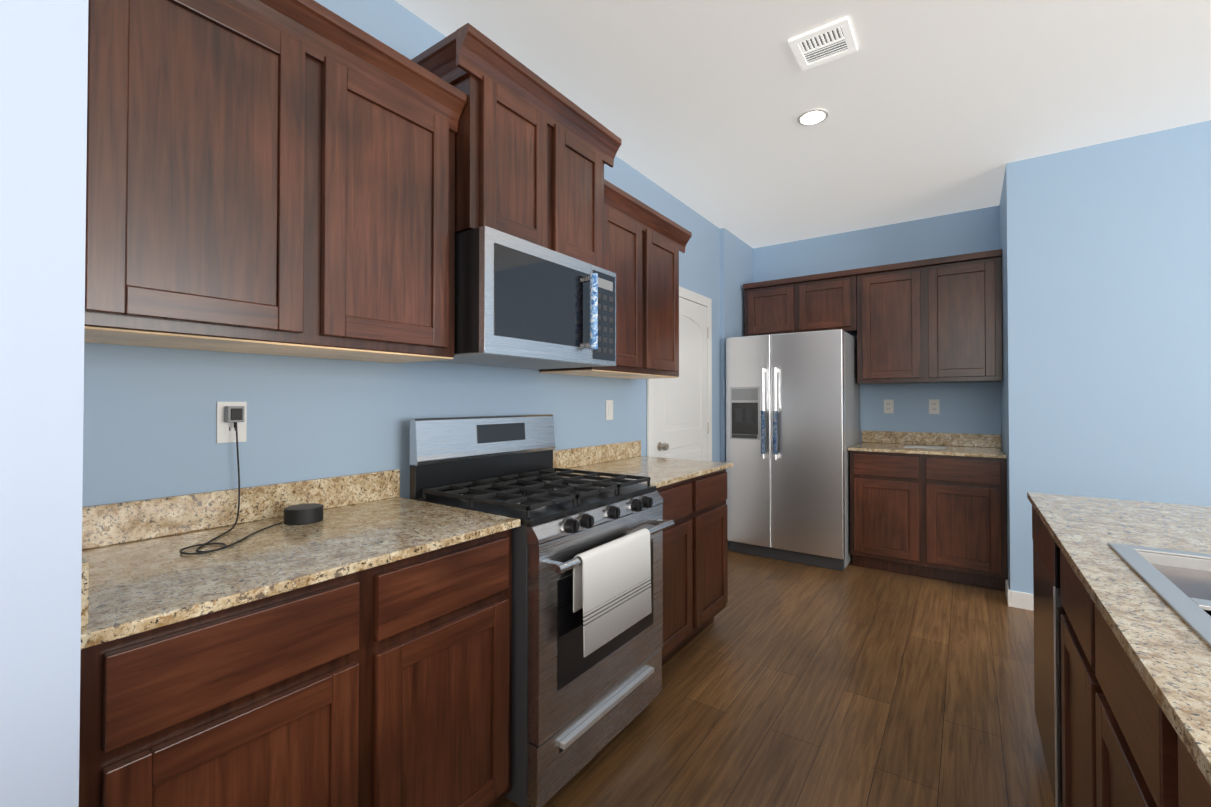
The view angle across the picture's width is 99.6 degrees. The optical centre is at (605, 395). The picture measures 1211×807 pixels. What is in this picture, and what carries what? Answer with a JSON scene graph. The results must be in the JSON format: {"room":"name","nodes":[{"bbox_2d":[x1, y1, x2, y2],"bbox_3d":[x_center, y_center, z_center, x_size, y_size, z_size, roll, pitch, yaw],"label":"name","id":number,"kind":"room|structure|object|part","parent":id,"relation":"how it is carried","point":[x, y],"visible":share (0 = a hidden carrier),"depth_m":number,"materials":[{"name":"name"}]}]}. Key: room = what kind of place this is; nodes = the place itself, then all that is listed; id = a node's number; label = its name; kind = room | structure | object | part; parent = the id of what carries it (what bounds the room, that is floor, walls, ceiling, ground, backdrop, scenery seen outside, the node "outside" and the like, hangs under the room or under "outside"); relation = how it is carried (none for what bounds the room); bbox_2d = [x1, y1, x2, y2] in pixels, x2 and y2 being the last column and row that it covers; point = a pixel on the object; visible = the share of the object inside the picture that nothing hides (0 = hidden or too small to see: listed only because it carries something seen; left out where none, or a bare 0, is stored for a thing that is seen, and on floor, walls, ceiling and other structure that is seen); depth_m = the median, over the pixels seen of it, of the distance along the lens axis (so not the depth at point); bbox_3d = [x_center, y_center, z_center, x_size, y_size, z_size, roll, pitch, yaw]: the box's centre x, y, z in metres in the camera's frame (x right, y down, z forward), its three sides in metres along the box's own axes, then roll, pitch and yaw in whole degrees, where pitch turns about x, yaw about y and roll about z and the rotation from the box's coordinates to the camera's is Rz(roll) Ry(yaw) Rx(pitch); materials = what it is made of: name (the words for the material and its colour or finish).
{"room":"kitchen","nodes":[
{"label":"kitchen","id":0,"kind":"room"},
{"bbox_2d":[0,0,87,806],"bbox_3d":[-1.337,-0.104,0.499,0.680,2.750,1.064,0,-1,35],"label":"wall","id":1,"kind":"structure","parent":0,"point":[43,93],"depth_m":0.70,"materials":[{"name":"blue paint"}]},
{"bbox_2d":[82,0,752,547],"bbox_3d":[-1.218,-0.093,1.396,0.240,2.750,9.266,0,-1,35],"label":"wall","id":2,"kind":"structure","parent":0,"point":[150,422],"depth_m":1.72,"materials":[{"name":"blue paint"}]},
{"bbox_2d":[84,0,323,355],"bbox_3d":[-1.024,-0.529,1.233,0.348,0.793,0.459,0,-1,35],"label":"upper cabinet","id":3,"kind":"object","parent":2,"relation":"attached to","point":[270,177],"depth_m":1.14,"materials":[{"name":"brown wood"}]},
{"bbox_2d":[216,402,246,442],"bbox_3d":[-1.067,0.076,1.461,0.008,0.116,0.072,0,-1,35],"label":"outlet","id":4,"kind":"object","parent":2,"relation":"attached to","point":[225,432],"visible":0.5,"depth_m":1.45,"materials":[{"name":"white plastic"}]},
{"bbox_2d":[224,406,243,427],"bbox_3d":[-1.051,0.062,1.450,0.031,0.061,0.040,0,-1,35],"label":"plug","id":5,"kind":"object","parent":4,"relation":"attached to","point":[234,414],"visible":0.96,"depth_m":1.44,"materials":[{"name":"grey plastic"}]},
{"bbox_2d":[288,36,461,362],"bbox_3d":[-0.760,-0.524,1.607,0.348,0.793,0.458,0,-1,35],"label":"upper cabinet","id":6,"kind":"object","parent":2,"relation":"attached to","point":[389,143],"depth_m":1.49,"materials":[{"name":"brown wood"}]},
{"bbox_2d":[411,23,621,268],"bbox_3d":[-0.364,-0.851,2.081,0.454,0.618,0.870,0,-1,35],"label":"upper cabinet","id":7,"kind":"object","parent":2,"relation":"attached to","point":[534,153],"visible":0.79,"depth_m":1.84,"materials":[{"name":"brown wood"}]},
{"bbox_2d":[431,226,615,369],"bbox_3d":[-0.337,-0.334,2.056,0.521,0.407,0.750,0,-1,35],"label":"over-the-range microwave","id":8,"kind":"object","parent":7,"relation":"attached to","point":[521,303],"visible":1,"depth_m":1.81,"materials":[{"name":"silver metal"}]},
{"bbox_3d":[-0.055,-0.334,2.049,0.053,0.300,0.032,0,-1,35],"label":"microwave hood handle","id":9,"kind":"part","parent":8,"relation":"part of","materials":[{"name":"metal"}]},
{"bbox_2d":[539,196,647,375],"bbox_3d":[-0.062,-0.513,2.597,0.348,0.793,0.432,0,-1,35],"label":"upper cabinet","id":10,"kind":"object","parent":2,"relation":"attached to","point":[625,231],"depth_m":2.56,"materials":[{"name":"brown wood"}]},
{"bbox_2d":[606,400,612,419],"bbox_3d":[0.025,0.087,3.010,0.008,0.116,0.072,0,-1,35],"label":"light switch","id":11,"kind":"object","parent":2,"relation":"attached to","point":[609,409],"visible":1,"depth_m":3.00,"materials":[{"name":"white plastic"}]},
{"bbox_2d":[594,220,683,378],"bbox_3d":[0.187,-0.508,2.951,0.348,0.793,0.433,0,-1,35],"label":"upper cabinet","id":12,"kind":"object","parent":2,"relation":"attached to","point":[664,246],"depth_m":2.86,"materials":[{"name":"brown wood"}]},
{"bbox_2d":[647,286,711,460],"bbox_3d":[0.571,0.258,3.773,0.019,2.105,1.020,0,-1,35],"label":"door frame","id":13,"kind":"structure","parent":2,"relation":"attached to","point":[692,296],"depth_m":4.04,"materials":[{"name":"white paint"}]},
{"bbox_2d":[654,297,707,460],"bbox_3d":[0.569,0.293,3.774,0.015,2.018,0.862,0,-1,35],"label":"door","id":14,"kind":"structure","parent":2,"relation":"in","point":[680,417],"depth_m":3.83,"materials":[{"name":"white wood"}]},
{"bbox_2d":[657,327,708,450],"bbox_3d":[0.612,0.275,3.767,0.062,1.660,0.830,0,-1,35],"label":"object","id":15,"kind":"structure","parent":14,"relation":"attached to","point":[663,446],"depth_m":3.45,"materials":[{"name":"silver metal"}]},
{"bbox_2d":[494,548,1055,806],"bbox_3d":[1.379,1.311,-0.369,6.700,0.100,9.400,0,-1,35],"label":"floor","id":16,"kind":"structure","parent":0,"point":[788,684],"depth_m":2.12,"materials":[{"name":"brown wood"}]},
{"bbox_2d":[79,566,378,806],"bbox_3d":[-0.916,0.833,1.135,0.618,0.892,0.462,0,-1,35],"label":"base cabinet","id":17,"kind":"object","parent":16,"relation":"on","point":[272,701],"depth_m":0.95,"materials":[{"name":"brown wood"}]},
{"bbox_2d":[81,440,732,648],"bbox_3d":[-0.288,0.335,2.020,0.633,0.122,2.634,0,-1,35],"label":"countertop","id":18,"kind":"structure","parent":17,"relation":"on","point":[141,573],"depth_m":1.27,"materials":[{"name":"stone"}]},
{"bbox_2d":[179,422,281,554],"bbox_3d":[-0.970,0.220,1.326,0.258,0.290,0.257,0,-1,35],"label":"cord","id":19,"kind":"object","parent":18,"relation":"on","point":[200,546],"visible":0.94,"depth_m":1.33,"materials":[{"name":"black rubber"}]},
{"bbox_2d":[284,503,323,524],"bbox_3d":[-0.879,0.345,1.490,0.100,0.042,0.100,0,-1,35],"label":"smart speaker","id":20,"kind":"object","parent":18,"relation":"on","point":[303,514],"visible":1,"depth_m":1.45},
{"bbox_2d":[379,529,511,806],"bbox_3d":[-0.650,0.838,1.512,0.618,0.892,0.461,0,-1,35],"label":"base cabinet","id":21,"kind":"object","parent":16,"relation":"on","point":[387,685],"depth_m":1.33,"materials":[{"name":"brown wood"}]},
{"bbox_2d":[410,414,673,806],"bbox_3d":[-0.221,0.687,1.962,0.748,1.203,0.750,0,-1,35],"label":"range","id":22,"kind":"object","parent":16,"relation":"on","point":[587,620],"visible":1,"depth_m":1.71,"materials":[{"name":"grey metal"}]},
{"bbox_2d":[573,528,651,656],"bbox_3d":[0.034,0.639,1.716,0.045,0.302,0.400,0,-1,35],"label":"towel","id":23,"kind":"object","parent":22,"relation":"hanging from","point":[612,580],"depth_m":1.67,"materials":[{"name":"fabric"}]},
{"bbox_2d":[656,476,698,665],"bbox_3d":[0.055,0.849,2.513,0.618,0.892,0.457,0,-1,35],"label":"base cabinet","id":24,"kind":"object","parent":16,"relation":"on","point":[680,503],"depth_m":2.42,"materials":[{"name":"brown wood"}]},
{"bbox_2d":[699,469,727,632],"bbox_3d":[0.319,0.854,2.887,0.618,0.892,0.457,0,-1,35],"label":"base cabinet","id":25,"kind":"object","parent":16,"relation":"on","point":[713,539],"depth_m":2.72,"materials":[{"name":"brown wood"}]},
{"bbox_2d":[726,329,859,570],"bbox_3d":[1.578,0.416,4.313,0.910,1.800,0.825,0,-1,35],"label":"fridge","id":26,"kind":"object","parent":16,"relation":"on","point":[792,417],"visible":0.96,"depth_m":4.00,"materials":[{"name":"grey metal"}]},
{"bbox_2d":[850,451,1006,590],"bbox_3d":[2.415,0.866,3.860,0.939,0.891,0.628,0,-1,35],"label":"base cabinet","id":27,"kind":"object","parent":16,"relation":"on","point":[941,517],"visible":0.94,"depth_m":3.58,"materials":[{"name":"brown wood"}]},
{"bbox_2d":[848,430,1006,457],"bbox_3d":[2.407,0.357,3.863,0.947,0.122,0.643,0,-1,35],"label":"countertop","id":28,"kind":"structure","parent":27,"relation":"on","point":[974,445],"depth_m":3.96,"materials":[{"name":"stone"}]},
{"bbox_2d":[904,445,946,448],"bbox_3d":[2.431,0.394,3.886,0.270,0.004,0.210,0,-1,35],"label":"papers","id":29,"kind":"object","parent":28,"relation":"on","point":[928,447],"visible":0.95,"depth_m":3.84,"materials":[{"name":"white paper"}]},
{"bbox_2d":[1029,500,1210,806],"bbox_3d":[0.950,0.821,0.134,0.993,0.890,3.720,0,-1,35],"label":"kitchen island","id":30,"kind":"object","parent":16,"relation":"on","point":[1107,739],"depth_m":1.05,"materials":[{"name":"brown wood"}]},
{"bbox_2d":[1032,506,1066,806],"bbox_3d":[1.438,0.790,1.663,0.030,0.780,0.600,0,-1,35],"label":"dishwasher","id":31,"kind":"object","parent":30,"relation":"in","point":[1048,608],"depth_m":1.57,"materials":[{"name":"silver metal"}]},
{"bbox_2d":[1027,492,1210,775],"bbox_3d":[0.968,0.360,0.127,1.050,0.028,3.780,0,-1,35],"label":"island countertop","id":32,"kind":"structure","parent":30,"relation":"on","point":[1166,630],"depth_m":0.96,"materials":[{"name":"beige stone"}]},
{"bbox_2d":[1139,548,1210,599],"bbox_3d":[1.308,0.460,0.920,0.440,0.199,0.368,0,-1,35],"label":"sink","id":33,"kind":"object","parent":32,"relation":"in","point":[1192,574],"depth_m":1.13,"materials":[{"name":"silver metal"}]},
{"bbox_2d":[1203,604,1210,611],"bbox_3d":[1.076,0.456,0.592,0.440,0.199,0.368,0,-1,35],"label":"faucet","id":34,"kind":"object","parent":32,"relation":"in","point":[1204,605],"depth_m":0.86,"materials":[{"name":"silver metal"}]},
{"bbox_2d":[395,0,1210,247],"bbox_3d":[1.379,-1.539,-0.335,6.700,0.100,9.400,0,-1,35],"label":"ceiling","id":35,"kind":"structure","parent":0,"point":[934,108],"depth_m":2.43,"materials":[{"name":"white paint"}]},
{"bbox_2d":[797,108,827,125],"bbox_3d":[1.079,-1.447,2.665,0.150,0.011,0.150,0,-1,35],"label":"recessed light","id":36,"kind":"object","parent":35,"relation":"in","point":[812,116],"visible":1,"depth_m":2.65,"materials":[{"name":"white plastic"}]},
{"bbox_2d":[788,16,857,70],"bbox_3d":[0.906,-1.453,2.126,0.224,0.012,0.224,0,-1,35],"label":"ceiling vent","id":37,"kind":"object","parent":35,"relation":"in","point":[834,40],"visible":1,"depth_m":2.12,"materials":[{"name":"white metal"}]},
{"bbox_2d":[753,205,1001,448],"bbox_3d":[2.266,-0.057,4.486,1.896,2.750,0.200,0,-1,35],"label":"wall","id":38,"kind":"structure","parent":0,"point":[970,408],"depth_m":4.20,"materials":[{"name":"blue paint"}]},
{"bbox_2d":[743,277,798,335],"bbox_3d":[1.547,-0.765,4.662,0.465,0.490,0.348,0,-1,35],"label":"upper cabinet","id":39,"kind":"object","parent":38,"relation":"attached to","point":[772,306],"depth_m":4.51,"materials":[{"name":"brown wood"}]},
{"bbox_2d":[799,269,854,334],"bbox_3d":[1.927,-0.768,4.395,0.464,0.490,0.348,0,-1,35],"label":"upper cabinet","id":40,"kind":"object","parent":38,"relation":"attached to","point":[826,300],"depth_m":4.25,"materials":[{"name":"brown wood"}]},
{"bbox_2d":[884,400,893,412],"bbox_3d":[2.371,0.094,4.282,0.072,0.116,0.008,0,-1,35],"label":"electrical outlet","id":41,"kind":"object","parent":38,"relation":"attached to","point":[888,406],"visible":1,"depth_m":4.28,"materials":[{"name":"white plastic"}]},
{"bbox_2d":[855,259,926,383],"bbox_3d":[2.309,-0.556,4.123,0.464,0.920,0.348,0,-1,35],"label":"upper cabinet","id":42,"kind":"object","parent":38,"relation":"attached to","point":[891,299],"depth_m":3.98,"materials":[{"name":"brown wood"}]},
{"bbox_2d":[929,399,939,413],"bbox_3d":[2.633,0.092,4.097,0.072,0.116,0.008,0,-1,35],"label":"electrical outlet","id":43,"kind":"object","parent":38,"relation":"attached to","point":[934,406],"visible":1,"depth_m":4.09,"materials":[{"name":"white plastic"}]},
{"bbox_2d":[927,249,1002,382],"bbox_3d":[2.689,-0.559,3.855,0.465,0.920,0.348,0,-1,35],"label":"upper cabinet","id":44,"kind":"object","parent":38,"relation":"attached to","point":[936,320],"depth_m":3.71,"materials":[{"name":"brown wood"}]},
{"bbox_2d":[999,120,1210,593],"bbox_3d":[4.624,-0.083,2.312,4.464,2.750,1.036,0,-1,35],"label":"wall","id":45,"kind":"structure","parent":0,"point":[1105,247],"depth_m":2.92,"materials":[{"name":"blue paint"}]},
{"bbox_2d":[1005,580,1033,610],"bbox_3d":[3.165,1.240,2.079,6.199,0.100,1.440,0,-1,35],"label":"baseboard","id":46,"kind":"structure","parent":45,"relation":"attached to","point":[1020,600],"depth_m":3.12,"materials":[{"name":"white paint"}]}
]}

